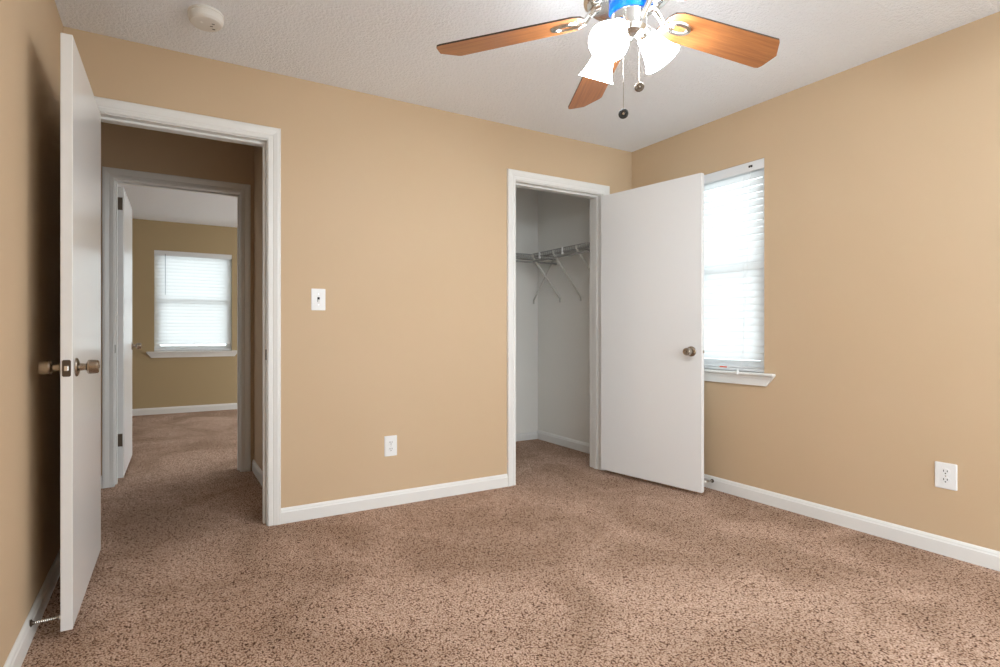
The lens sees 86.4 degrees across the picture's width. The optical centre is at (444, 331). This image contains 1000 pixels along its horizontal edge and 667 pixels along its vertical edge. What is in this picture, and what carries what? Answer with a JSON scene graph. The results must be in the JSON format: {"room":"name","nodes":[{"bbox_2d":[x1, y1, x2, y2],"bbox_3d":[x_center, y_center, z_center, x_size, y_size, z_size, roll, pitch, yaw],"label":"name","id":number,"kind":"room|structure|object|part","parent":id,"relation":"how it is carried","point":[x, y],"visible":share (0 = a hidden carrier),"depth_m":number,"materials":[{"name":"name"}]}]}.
{"room":"empty bedroom","nodes":[
{"label":"empty bedroom","id":0,"kind":"room"},
{"bbox_2d":[0,0,62,666],"bbox_3d":[-1.049,-0.177,0.982,0.120,2.440,3.319,0,0,-28],"label":"wall","id":1,"kind":"structure","parent":0,"point":[30,30],"depth_m":1.80,"materials":[{"name":"beige paint"}]},
{"bbox_2d":[3,549,59,666],"bbox_3d":[-0.976,1.002,0.987,0.014,0.083,3.259,0,0,-28],"label":"baseboard","id":2,"kind":"structure","parent":1,"relation":"attached to","point":[19,650],"depth_m":1.83,"materials":[{"name":"white wood"}]},
{"bbox_2d":[30,615,59,626],"bbox_3d":[-1.345,0.977,1.794,0.096,0.024,0.024,0,0,-28],"label":"door stop","id":3,"kind":"object","parent":2,"relation":"attached to","point":[32,622],"visible":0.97,"depth_m":1.79,"materials":[{"name":"silver metal"}]},
{"bbox_2d":[38,33,100,631],"bbox_3d":[-1.451,0.002,2.130,0.176,2.026,0.766,0,0,-27],"label":"door","id":4,"kind":"structure","parent":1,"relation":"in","point":[79,366],"depth_m":1.89,"materials":[{"name":"white paint"}]},
{"bbox_3d":[-1.358,0.125,1.828,0.068,0.066,0.066,0,0,-27],"label":"handle","id":5,"kind":"part","parent":4,"relation":"part of","materials":[{"name":"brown metal"}]},
{"bbox_3d":[-1.284,0.125,1.796,0.025,0.057,0.002,0,0,-27],"label":"latch plate","id":6,"kind":"part","parent":4,"relation":"part of","materials":[{"name":"brown metal"}]},
{"bbox_3d":[-1.264,0.125,1.875,0.072,0.066,0.066,0,0,-27],"label":"handle","id":7,"kind":"part","parent":4,"relation":"part of","materials":[{"name":"brown metal"}]},
{"bbox_2d":[101,122,253,475],"bbox_3d":[-1.721,-0.177,3.898,5.822,2.440,0.120,0,0,-28],"label":"wall","id":8,"kind":"structure","parent":0,"point":[122,147],"depth_m":3.75,"materials":[{"name":"beige paint"}]},
{"bbox_2d":[118,187,141,477],"bbox_3d":[-2.433,0.007,4.036,0.176,2.032,0.781,0,0,-27],"label":"door","id":9,"kind":"structure","parent":8,"relation":"in","point":[125,344],"depth_m":3.77,"materials":[{"name":"white paint"}]},
{"bbox_3d":[-2.529,0.118,4.344,0.072,0.066,0.066,0,0,-27],"label":"handle","id":10,"kind":"part","parent":9,"relation":"part of","materials":[{"name":"brown metal"}]},
{"bbox_2d":[102,167,250,487],"bbox_3d":[-1.901,-0.027,3.803,0.936,2.140,0.154,0,0,-28],"label":"door frame","id":11,"kind":"structure","parent":8,"relation":"attached to","point":[111,177],"depth_m":3.63,"materials":[{"name":"white wood"}]},
{"bbox_2d":[132,219,236,408],"bbox_3d":[-3.721,-0.177,6.697,4.920,2.440,0.120,0,0,-28],"label":"wall","id":12,"kind":"structure","parent":0,"point":[174,381],"depth_m":6.76,"materials":[{"name":"beige paint"}]},
{"bbox_2d":[132,403,236,415],"bbox_3d":[-3.645,1.002,6.661,4.820,0.083,0.014,0,0,-28],"label":"baseboard","id":13,"kind":"structure","parent":12,"relation":"attached to","point":[229,406],"depth_m":6.80,"materials":[{"name":"white wood"}]},
{"bbox_2d":[146,255,236,357],"bbox_3d":[-3.275,-0.348,6.911,1.086,1.358,0.156,0,0,-28],"label":"window","id":14,"kind":"structure","parent":12,"relation":"in","point":[156,354],"depth_m":6.84,"materials":[{"name":"white plastic"}]},
{"bbox_3d":[-3.264,0.261,6.890,1.086,0.016,0.108,0,0,-28],"label":"sill","id":15,"kind":"part","parent":14,"relation":"part of","materials":[{"name":"white wood"}]},
{"bbox_2d":[154,250,231,350],"bbox_3d":[-3.270,-0.388,6.901,0.912,1.277,0.066,0,0,-28],"label":"window blind","id":16,"kind":"object","parent":14,"relation":"attached to","point":[193,295],"visible":1,"depth_m":6.90,"materials":[{"name":"white plastic"}]},
{"bbox_3d":[-3.273,0.242,6.908,0.902,0.018,0.048,0,0,-28],"label":"rail","id":17,"kind":"part","parent":16,"relation":"part of","materials":[{"name":"white plastic"}]},
{"bbox_3d":[-3.296,-0.097,6.950,0.856,0.639,0.020,0,0,-28],"label":"sash","id":18,"kind":"part","parent":14,"relation":"part of","materials":[{"name":"white plastic"}]},
{"bbox_2d":[254,146,261,469],"bbox_3d":[-1.124,-0.177,3.519,0.120,2.440,1.111,0,0,-28],"label":"wall","id":19,"kind":"structure","parent":0,"point":[257,150],"depth_m":3.78,"materials":[{"name":"beige paint"}]},
{"bbox_2d":[252,459,261,485],"bbox_3d":[-1.183,1.002,3.487,0.014,0.083,1.111,0,0,-28],"label":"baseboard","id":20,"kind":"structure","parent":19,"relation":"attached to","point":[256,470],"depth_m":3.77,"materials":[{"name":"white wood"}]},
{"bbox_2d":[63,26,631,507],"bbox_3d":[-0.160,-0.177,3.300,3.627,2.440,0.060,0,0,-28],"label":"wall","id":21,"kind":"structure","parent":0,"point":[396,210],"depth_m":3.15,"materials":[{"name":"beige paint"}]},
{"bbox_2d":[94,96,280,525],"bbox_3d":[-1.333,-0.027,2.711,0.929,2.140,0.154,0,0,-28],"label":"door frame","id":22,"kind":"structure","parent":21,"relation":"attached to","point":[112,111],"depth_m":2.85,"materials":[{"name":"white wood"}]},
{"bbox_2d":[311,289,324,309],"bbox_3d":[-0.708,-0.179,2.965,0.080,0.121,0.018,0,0,-28],"label":"light switch","id":23,"kind":"object","parent":21,"relation":"attached to","point":[317,295],"visible":1,"depth_m":2.97,"materials":[{"name":"white plastic"}]},
{"bbox_2d":[384,435,396,456],"bbox_3d":[-0.325,0.686,3.175,0.080,0.121,0.008,0,0,-28],"label":"wall outlet","id":24,"kind":"object","parent":21,"relation":"attached to","point":[390,442],"visible":1,"depth_m":3.17,"materials":[{"name":"white plastic"}]},
{"bbox_2d":[281,474,507,523],"bbox_3d":[-0.232,1.002,3.220,1.492,0.083,0.014,0,0,-28],"label":"baseboard","id":25,"kind":"structure","parent":21,"relation":"attached to","point":[379,500],"depth_m":3.16,"materials":[{"name":"white wood"}]},
{"bbox_2d":[507,169,609,486],"bbox_3d":[0.799,-0.027,3.845,0.929,2.140,0.154,0,0,-28],"label":"door frame","id":26,"kind":"structure","parent":21,"relation":"attached to","point":[515,178],"depth_m":3.74,"materials":[{"name":"white wood"}]},
{"bbox_2d":[601,173,704,492],"bbox_3d":[1.401,0.009,3.647,0.176,2.025,0.768,0,0,-38],"label":"door","id":27,"kind":"structure","parent":21,"relation":"in","point":[652,236],"depth_m":3.59,"materials":[{"name":"white paint"}]},
{"bbox_3d":[1.551,0.128,3.374,0.072,0.066,0.066,0,0,-38],"label":"handle","id":28,"kind":"part","parent":27,"relation":"part of","materials":[{"name":"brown metal"}]},
{"bbox_2d":[21,409,999,666],"bbox_3d":[-1.411,1.073,3.451,5.950,0.060,8.020,0,0,-28],"label":"floor","id":29,"kind":"structure","parent":0,"point":[573,563],"depth_m":2.25,"materials":[{"name":"brown carpet"}]},
{"bbox_2d":[516,187,537,433],"bbox_3d":[0.109,-0.177,4.770,1.772,2.440,0.060,0,0,-28],"label":"wall","id":30,"kind":"structure","parent":0,"point":[526,199],"depth_m":5.10,"materials":[{"name":"white paint"}]},
{"bbox_2d":[516,431,537,440],"bbox_3d":[0.170,1.008,4.761,1.672,0.070,0.014,0,0,-28],"label":"baseboard","id":31,"kind":"structure","parent":30,"relation":"attached to","point":[529,435],"depth_m":5.08,"materials":[{"name":"white wood"}]},
{"bbox_2d":[516,253,556,303],"bbox_3d":[0.239,-0.482,4.633,1.663,0.430,0.305,0,0,-28],"label":"wire shelf","id":32,"kind":"object","parent":30,"relation":"attached to","point":[522,254],"visible":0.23,"depth_m":4.88,"materials":[{"name":"grey metal"}]},
{"bbox_2d":[55,0,999,227],"bbox_3d":[-1.411,-1.437,3.451,5.950,0.080,8.020,0,0,-28],"label":"ceiling","id":33,"kind":"structure","parent":0,"point":[382,48],"depth_m":2.63,"materials":[{"name":"white paint"}]},
{"bbox_2d":[187,4,223,31],"bbox_3d":[-1.053,-1.373,2.334,0.148,0.048,0.148,0,0,-28],"label":"smoke detector","id":34,"kind":"object","parent":33,"relation":"attached to","point":[203,17],"visible":1,"depth_m":2.30,"materials":[{"name":"white plastic"}]},
{"bbox_2d":[436,0,779,118],"bbox_3d":[0.687,-1.062,1.845,1.301,0.669,1.307,0,0,-28],"label":"ceiling fan","id":35,"kind":"object","parent":33,"relation":"hanging from","point":[624,22],"visible":1,"depth_m":1.92,"materials":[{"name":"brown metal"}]},
{"bbox_3d":[0.240,-1.093,1.970,0.540,0.006,0.148,-3,9,16],"label":"blade","id":36,"kind":"part","parent":35,"relation":"part of","materials":[{"name":"orange wood"}]},
{"bbox_3d":[0.653,-1.093,2.271,0.148,0.006,0.540,-10,-3,1],"label":"blade","id":37,"kind":"part","parent":35,"relation":"part of","materials":[{"name":"brown wood"}]},
{"bbox_3d":[0.576,-0.991,1.996,0.134,0.149,0.126,0,0,28],"label":"lamp shade","id":38,"kind":"part","parent":35,"relation":"part of","materials":[{"name":"white glass"}]},
{"bbox_3d":[0.555,-0.976,1.743,0.147,0.149,0.128,0,0,-28],"label":"lamp shade","id":39,"kind":"part","parent":35,"relation":"part of","materials":[{"name":"white glass"}]},
{"bbox_3d":[0.559,-0.983,1.755,0.079,0.082,0.060,0,0,-28],"label":"bulb","id":40,"kind":"part","parent":35,"relation":"part of","materials":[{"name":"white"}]},
{"bbox_2d":[611,17,627,34],"bbox_3d":[0.592,-1.035,1.793,0.060,0.059,0.060,0,0,-28],"label":"socket","id":41,"kind":"object","parent":35,"relation":"attached to","point":[624,20],"depth_m":1.78,"materials":[{"name":"silver metal"}]},
{"bbox_3d":[0.610,-0.907,1.809,0.002,0.292,0.002,0,0,-28],"label":"pull chain","id":42,"kind":"part","parent":35,"relation":"part of","materials":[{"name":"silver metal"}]},
{"bbox_2d":[637,24,652,41],"bbox_3d":[0.705,-1.062,1.885,0.057,0.060,0.060,0,0,-28],"label":"socket","id":43,"kind":"object","parent":35,"relation":"attached to","point":[647,35],"depth_m":1.86,"materials":[{"name":"silver metal"}]},
{"bbox_3d":[0.697,-1.131,1.766,0.022,0.136,0.116,0,0,-33],"label":"light arm","id":44,"kind":"part","parent":35,"relation":"part of","materials":[{"name":"silver metal"}]},
{"bbox_3d":[0.762,-1.010,1.915,0.150,0.144,0.132,0,0,-28],"label":"lamp shade","id":45,"kind":"part","parent":35,"relation":"part of","materials":[{"name":"white glass"}]},
{"bbox_3d":[1.038,-1.093,1.988,0.540,0.006,0.148,3,-11,-19],"label":"blade","id":46,"kind":"part","parent":35,"relation":"part of","materials":[{"name":"orange wood"}]},
{"bbox_2d":[538,11,999,550],"bbox_3d":[1.984,-0.177,3.259,0.120,2.440,4.490,0,0,-28],"label":"wall","id":47,"kind":"structure","parent":0,"point":[882,174],"depth_m":2.75,"materials":[{"name":"beige paint"}]},
{"bbox_2d":[532,242,589,301],"bbox_3d":[1.079,-0.483,4.493,0.320,0.433,0.701,0,0,-28],"label":"wire shelf","id":48,"kind":"object","parent":47,"relation":"attached to","point":[571,249],"visible":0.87,"depth_m":4.51,"materials":[{"name":"grey metal"}]},
{"bbox_2d":[537,430,589,453],"bbox_3d":[1.146,1.002,4.692,0.014,0.083,1.051,0,0,-28],"label":"baseboard","id":49,"kind":"structure","parent":47,"relation":"attached to","point":[581,446],"depth_m":4.80,"materials":[{"name":"white wood"}]},
{"bbox_2d":[704,168,775,385],"bbox_3d":[1.760,-0.363,3.638,0.156,1.388,1.054,0,0,-28],"label":"window","id":50,"kind":"structure","parent":47,"relation":"in","point":[725,376],"depth_m":3.38,"materials":[{"name":"white plastic"}]},
{"bbox_2d":[704,158,763,373],"bbox_3d":[1.729,-0.393,3.621,0.113,1.326,0.910,0,0,-28],"label":"window blind","id":51,"kind":"object","parent":50,"relation":"attached to","point":[733,293],"visible":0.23,"depth_m":3.42,"materials":[{"name":"white plastic"}]},
{"bbox_3d":[1.756,0.242,3.636,0.048,0.018,0.900,0,0,-28],"label":"rail","id":52,"kind":"part","parent":51,"relation":"part of","materials":[{"name":"white plastic"}]},
{"bbox_3d":[1.865,-0.382,3.304,0.055,1.302,0.076,0,0,-28],"label":"lift cord","id":53,"kind":"part","parent":51,"relation":"part of","materials":[{"name":"white fabric"}]},
{"bbox_3d":[1.756,-0.387,3.636,0.051,1.260,0.642,0,0,-28],"label":"ladder cord","id":54,"kind":"part","parent":51,"relation":"part of","materials":[{"name":"white fabric"}]},
{"bbox_3d":[1.817,-0.709,3.668,0.018,0.636,0.854,0,0,-28],"label":"sash","id":55,"kind":"part","parent":50,"relation":"part of","materials":[{"name":"white plastic"}]},
{"bbox_3d":[1.799,-0.104,3.658,0.020,0.654,0.854,0,0,-28],"label":"sash","id":56,"kind":"part","parent":50,"relation":"part of","materials":[{"name":"white plastic"}]},
{"bbox_3d":[1.739,0.261,3.626,0.108,0.016,1.054,0,0,-28],"label":"sill","id":57,"kind":"part","parent":50,"relation":"part of","materials":[{"name":"white wood"}]},
{"bbox_2d":[704,474,999,570],"bbox_3d":[2.214,1.002,2.684,0.014,0.083,3.259,0,0,-28],"label":"baseboard","id":58,"kind":"structure","parent":47,"relation":"attached to","point":[963,551],"depth_m":2.73,"materials":[{"name":"white wood"}]},
{"bbox_2d":[935,461,956,490],"bbox_3d":[2.333,0.673,2.467,0.008,0.121,0.080,0,0,-28],"label":"wall outlet","id":59,"kind":"object","parent":47,"relation":"attached to","point":[945,473],"visible":1,"depth_m":2.46,"materials":[{"name":"white plastic"}]},
{"bbox_2d":[941,476,949,483],"bbox_3d":[2.331,0.693,2.466,0.002,0.034,0.034,0,0,-28],"label":"receptacle","id":60,"kind":"object","parent":59,"relation":"attached to","point":[944,479],"depth_m":2.46,"materials":[{"name":"white plastic"}]},
{"bbox_2d":[941,468,949,475],"bbox_3d":[2.331,0.653,2.466,0.002,0.034,0.034,0,0,-28],"label":"receptacle","id":61,"kind":"object","parent":59,"relation":"attached to","point":[944,471],"depth_m":2.46,"materials":[{"name":"white plastic"}]}
]}

